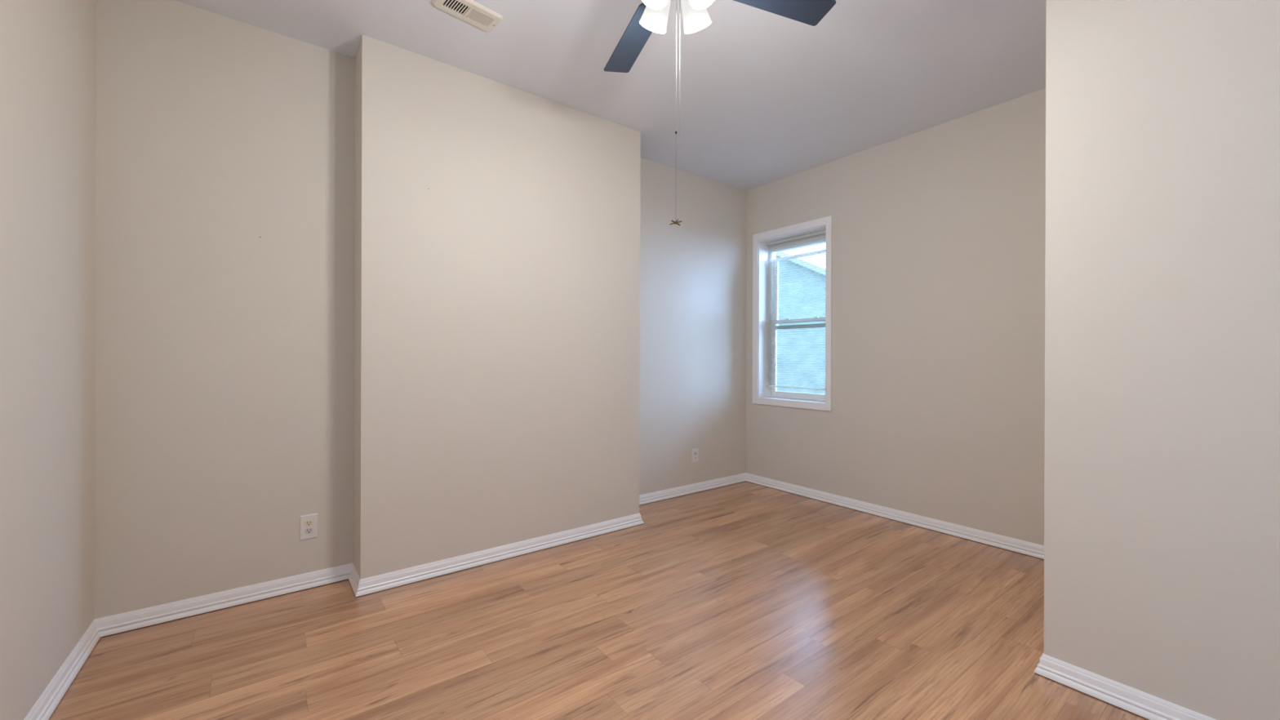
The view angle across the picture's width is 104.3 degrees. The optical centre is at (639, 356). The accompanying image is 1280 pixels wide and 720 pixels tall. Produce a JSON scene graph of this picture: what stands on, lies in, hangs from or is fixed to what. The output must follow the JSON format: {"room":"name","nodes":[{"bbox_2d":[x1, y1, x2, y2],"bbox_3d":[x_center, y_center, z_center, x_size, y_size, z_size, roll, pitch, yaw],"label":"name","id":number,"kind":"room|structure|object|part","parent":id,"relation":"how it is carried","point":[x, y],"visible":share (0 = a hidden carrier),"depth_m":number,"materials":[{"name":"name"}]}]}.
{"room":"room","nodes":[
{"label":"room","id":0,"kind":"room"},
{"bbox_2d":[0,0,96,719],"bbox_3d":[-0.633,-0.208,-0.307,0.120,2.812,6.128,0,0,-36],"label":"wall","id":1,"kind":"structure","parent":0,"point":[47,47],"depth_m":1.66,"materials":[{"name":"paint"}]},
{"bbox_2d":[23,618,100,719],"bbox_3d":[-0.581,1.160,-0.262,0.024,0.076,5.888,0,0,-36],"label":"baseboard","id":2,"kind":"structure","parent":1,"relation":"attached to","point":[47,702],"depth_m":1.79,"materials":[{"name":"white paint"}]},
{"bbox_3d":[-0.577,1.185,-0.259,0.013,0.020,5.867,0,0,-36],"label":"shoe moulding","id":3,"kind":"part","parent":2,"relation":"part of","materials":[{"name":"white paint"}]},
{"bbox_2d":[93,0,354,618],"bbox_3d":[-1.969,-0.213,2.454,1.197,2.812,0.121,0,0,-37],"label":"wall","id":4,"kind":"structure","parent":0,"point":[224,313],"depth_m":2.36,"materials":[{"name":"paint"}]},
{"bbox_2d":[94,563,352,637],"bbox_3d":[-1.931,1.155,2.397,0.960,0.076,0.024,0,0,-37],"label":"baseboard","id":5,"kind":"structure","parent":4,"relation":"attached to","point":[113,624],"depth_m":2.35,"materials":[{"name":"white paint"}]},
{"bbox_2d":[299,513,317,540],"bbox_3d":[-1.712,0.880,2.573,0.077,0.125,0.009,0,0,-37],"label":"wall outlet","id":6,"kind":"object","parent":4,"relation":"attached to","point":[308,523],"visible":1,"depth_m":2.57,"materials":[{"name":"white plastic"}]},
{"bbox_2d":[305,527,312,533],"bbox_3d":[-1.711,0.899,2.571,0.034,0.028,0.003,0,0,-37],"label":"receptacle","id":7,"kind":"object","parent":6,"relation":"attached to","point":[308,530],"depth_m":2.57,"materials":[{"name":"grey plastic"}]},
{"bbox_2d":[305,520,312,525],"bbox_3d":[-1.711,0.860,2.571,0.034,0.028,0.003,0,0,-37],"label":"receptacle","id":8,"kind":"object","parent":6,"relation":"attached to","point":[308,522],"depth_m":2.57,"materials":[{"name":"beige plastic"}]},
{"bbox_2d":[352,35,362,578],"bbox_3d":[-1.465,-0.211,2.682,0.120,2.812,0.372,0,0,-37],"label":"wall","id":9,"kind":"structure","parent":0,"point":[358,57],"depth_m":2.59,"materials":[{"name":"paint"}]},
{"bbox_2d":[348,563,360,596],"bbox_3d":[-1.483,1.156,2.582,0.024,0.076,0.276,0,0,-37],"label":"baseboard","id":10,"kind":"structure","parent":9,"relation":"attached to","point":[354,579],"depth_m":2.57,"materials":[{"name":"white paint"}]},
{"bbox_3d":[-1.484,1.181,2.574,0.013,0.020,0.265,0,0,-37],"label":"shoe moulding","id":11,"kind":"part","parent":10,"relation":"part of","materials":[{"name":"white paint"}]},
{"bbox_2d":[360,35,640,578],"bbox_3d":[-0.736,-0.209,3.082,1.763,2.812,0.121,0,0,-37],"label":"wall","id":12,"kind":"structure","parent":0,"point":[500,344],"depth_m":2.89,"materials":[{"name":"paint"}]},
{"bbox_2d":[355,512,644,597],"bbox_3d":[-0.697,1.159,3.025,1.811,0.076,0.024,0,0,-37],"label":"baseboard","id":13,"kind":"structure","parent":12,"relation":"attached to","point":[375,584],"depth_m":2.88,"materials":[{"name":"white paint"}]},
{"bbox_2d":[48,481,1147,719],"bbox_3d":[1.109,1.278,1.137,5.050,0.150,6.450,0,0,-37],"label":"floor","id":14,"kind":"structure","parent":0,"point":[744,600],"depth_m":2.11,"materials":[{"name":"brown wood"}]},
{"bbox_2d":[174,0,1046,191],"bbox_3d":[1.119,-1.669,1.136,5.050,0.120,6.450,0,0,-37],"label":"ceiling","id":15,"kind":"structure","parent":0,"point":[766,97],"depth_m":2.70,"materials":[{"name":"paint"}]},
{"bbox_2d":[431,0,503,31],"bbox_3d":[-0.802,-1.609,2.320,0.292,0.013,0.154,0,0,-43],"label":"ceiling vent","id":16,"kind":"object","parent":15,"relation":"in","point":[470,11],"visible":1,"depth_m":2.32,"materials":[{"name":"beige metal"}]},
{"bbox_2d":[604,0,835,226],"bbox_3d":[0.118,-1.026,1.663,0.967,1.171,0.967,0,0,24],"label":"ceiling fan","id":17,"kind":"object","parent":15,"relation":"hanging from","point":[650,16],"visible":1,"depth_m":1.83,"materials":[{"name":"black wood"}]},
{"bbox_3d":[-0.029,-1.293,2.042,0.120,0.032,0.445,0,0,-21],"label":"fan blade","id":18,"kind":"part","parent":17,"relation":"part of","materials":[{"name":"grey wood"}]},
{"bbox_3d":[0.057,-1.201,1.593,0.121,0.140,0.100,0,0,-37],"label":"lamp shade","id":19,"kind":"part","parent":17,"relation":"part of","materials":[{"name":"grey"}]},
{"bbox_3d":[0.054,-1.201,1.730,0.100,0.140,0.121,0,0,-37],"label":"lamp shade","id":20,"kind":"part","parent":17,"relation":"part of","materials":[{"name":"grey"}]},
{"bbox_3d":[0.121,-0.841,1.663,0.002,0.771,0.002,0,0,-37],"label":"pull chain","id":21,"kind":"part","parent":17,"relation":"part of","materials":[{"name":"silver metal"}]},
{"bbox_3d":[0.133,-0.993,1.663,0.002,0.496,0.002,0,0,-37],"label":"pull chain","id":22,"kind":"part","parent":17,"relation":"part of","materials":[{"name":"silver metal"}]},
{"bbox_3d":[0.191,-1.201,1.732,0.121,0.140,0.100,0,0,-37],"label":"lamp shade","id":23,"kind":"part","parent":17,"relation":"part of","materials":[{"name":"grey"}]},
{"bbox_3d":[0.194,-1.201,1.596,0.100,0.140,0.121,0,0,-37],"label":"lamp shade","id":24,"kind":"part","parent":17,"relation":"part of","materials":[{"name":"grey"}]},
{"bbox_3d":[0.499,-1.302,1.810,0.445,0.023,0.120,0,0,-21],"label":"fan blade","id":25,"kind":"part","parent":17,"relation":"part of","materials":[{"name":"grey wood"}]},
{"bbox_2d":[639,158,746,494],"bbox_3d":[0.410,-0.206,4.427,1.934,2.812,0.120,0,0,-37],"label":"wall","id":26,"kind":"structure","parent":0,"point":[693,273],"depth_m":4.38,"materials":[{"name":"paint"}]},
{"bbox_2d":[639,472,746,505],"bbox_3d":[0.405,1.162,4.336,1.583,0.076,0.024,0,0,-37],"label":"baseboard","id":27,"kind":"structure","parent":26,"relation":"attached to","point":[647,498],"depth_m":4.36,"materials":[{"name":"white paint"}]},
{"bbox_2d":[691,448,698,462],"bbox_3d":[0.490,0.876,4.411,0.078,0.122,0.009,0,0,-37],"label":"wall outlet","id":28,"kind":"object","parent":26,"relation":"attached to","point":[695,452],"visible":1,"depth_m":4.40,"materials":[{"name":"white plastic"}]},
{"bbox_2d":[746,88,1045,545],"bbox_3d":[1.914,-0.201,3.842,0.230,2.812,2.881,0,0,-37],"label":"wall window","id":29,"kind":"structure","parent":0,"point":[937,412],"depth_m":3.49,"materials":[{"name":"paint"}]},
{"bbox_2d":[752,215,831,411],"bbox_3d":[1.412,-0.357,4.485,0.239,1.606,0.823,0,0,-37],"label":"window","id":30,"kind":"structure","parent":29,"relation":"attached to","point":[761,279],"depth_m":4.70,"materials":[{"name":"white paint"}]},
{"bbox_3d":[1.477,-0.351,4.529,0.067,1.475,0.697,0,0,-37],"label":"frame","id":31,"kind":"part","parent":30,"relation":"part of","materials":[{"name":"white plastic"}]},
{"bbox_3d":[1.464,0.017,4.521,0.025,0.722,0.635,0,0,-37],"label":"sash","id":32,"kind":"part","parent":30,"relation":"part of","materials":[{"name":"white plastic"}]},
{"bbox_3d":[1.490,-0.599,4.538,0.024,0.680,0.635,0,0,-37],"label":"sash","id":33,"kind":"part","parent":30,"relation":"part of","materials":[{"name":"white plastic"}]},
{"bbox_2d":[766,230,826,390],"bbox_3d":[1.423,-0.398,4.488,0.041,1.375,0.691,0,0,-37],"label":"window blind","id":34,"kind":"object","parent":29,"relation":"attached to","point":[820,233],"visible":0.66,"depth_m":4.51,"materials":[{"name":"white plastic"}]},
{"bbox_3d":[1.273,-0.393,4.695,0.026,1.332,0.001,0,0,-37],"label":"ladder cord","id":35,"kind":"part","parent":34,"relation":"part of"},
{"bbox_3d":[1.427,0.281,4.492,0.024,0.016,0.687,0,0,-37],"label":"rail","id":36,"kind":"part","parent":34,"relation":"part of","materials":[{"name":"white plastic"}]},
{"bbox_2d":[746,472,1044,559],"bbox_3d":[1.809,1.167,3.764,0.024,0.076,2.641,0,0,-37],"label":"baseboard","id":37,"kind":"structure","parent":29,"relation":"attached to","point":[1023,547],"depth_m":3.57,"materials":[{"name":"white paint"}]},
{"bbox_2d":[1044,0,1279,719],"bbox_3d":[2.641,-0.197,0.539,0.130,2.812,3.484,0,0,-37],"label":"wall","id":38,"kind":"structure","parent":0,"point":[1162,470],"depth_m":1.63,"materials":[{"name":"paint"}]},
{"bbox_2d":[1034,653,1216,719],"bbox_3d":[2.535,1.170,0.553,0.024,0.076,3.388,0,0,-37],"label":"baseboard","id":39,"kind":"structure","parent":38,"relation":"attached to","point":[1145,705],"depth_m":1.72,"materials":[{"name":"white paint"}]},
{"bbox_3d":[2.528,1.194,0.554,0.013,0.020,3.377,0,0,-37],"label":"shoe moulding","id":40,"kind":"part","parent":39,"relation":"part of","materials":[{"name":"white paint"}]},
{"label":"outside","id":41,"kind":"structure","parent":0,"visible":0},
{"bbox_3d":[4.417,4.313,6.549,45.000,0.200,45.000,0,0,-37],"label":"ground","id":42,"kind":"structure","parent":41,"visible":0},
{"bbox_2d":[776,244,825,394],"bbox_3d":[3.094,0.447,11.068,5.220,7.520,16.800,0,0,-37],"label":"window pane","id":43,"kind":"structure","parent":42,"relation":"on","point":[819,357],"depth_m":7.76,"materials":[{"name":"clear glass"}]}
]}

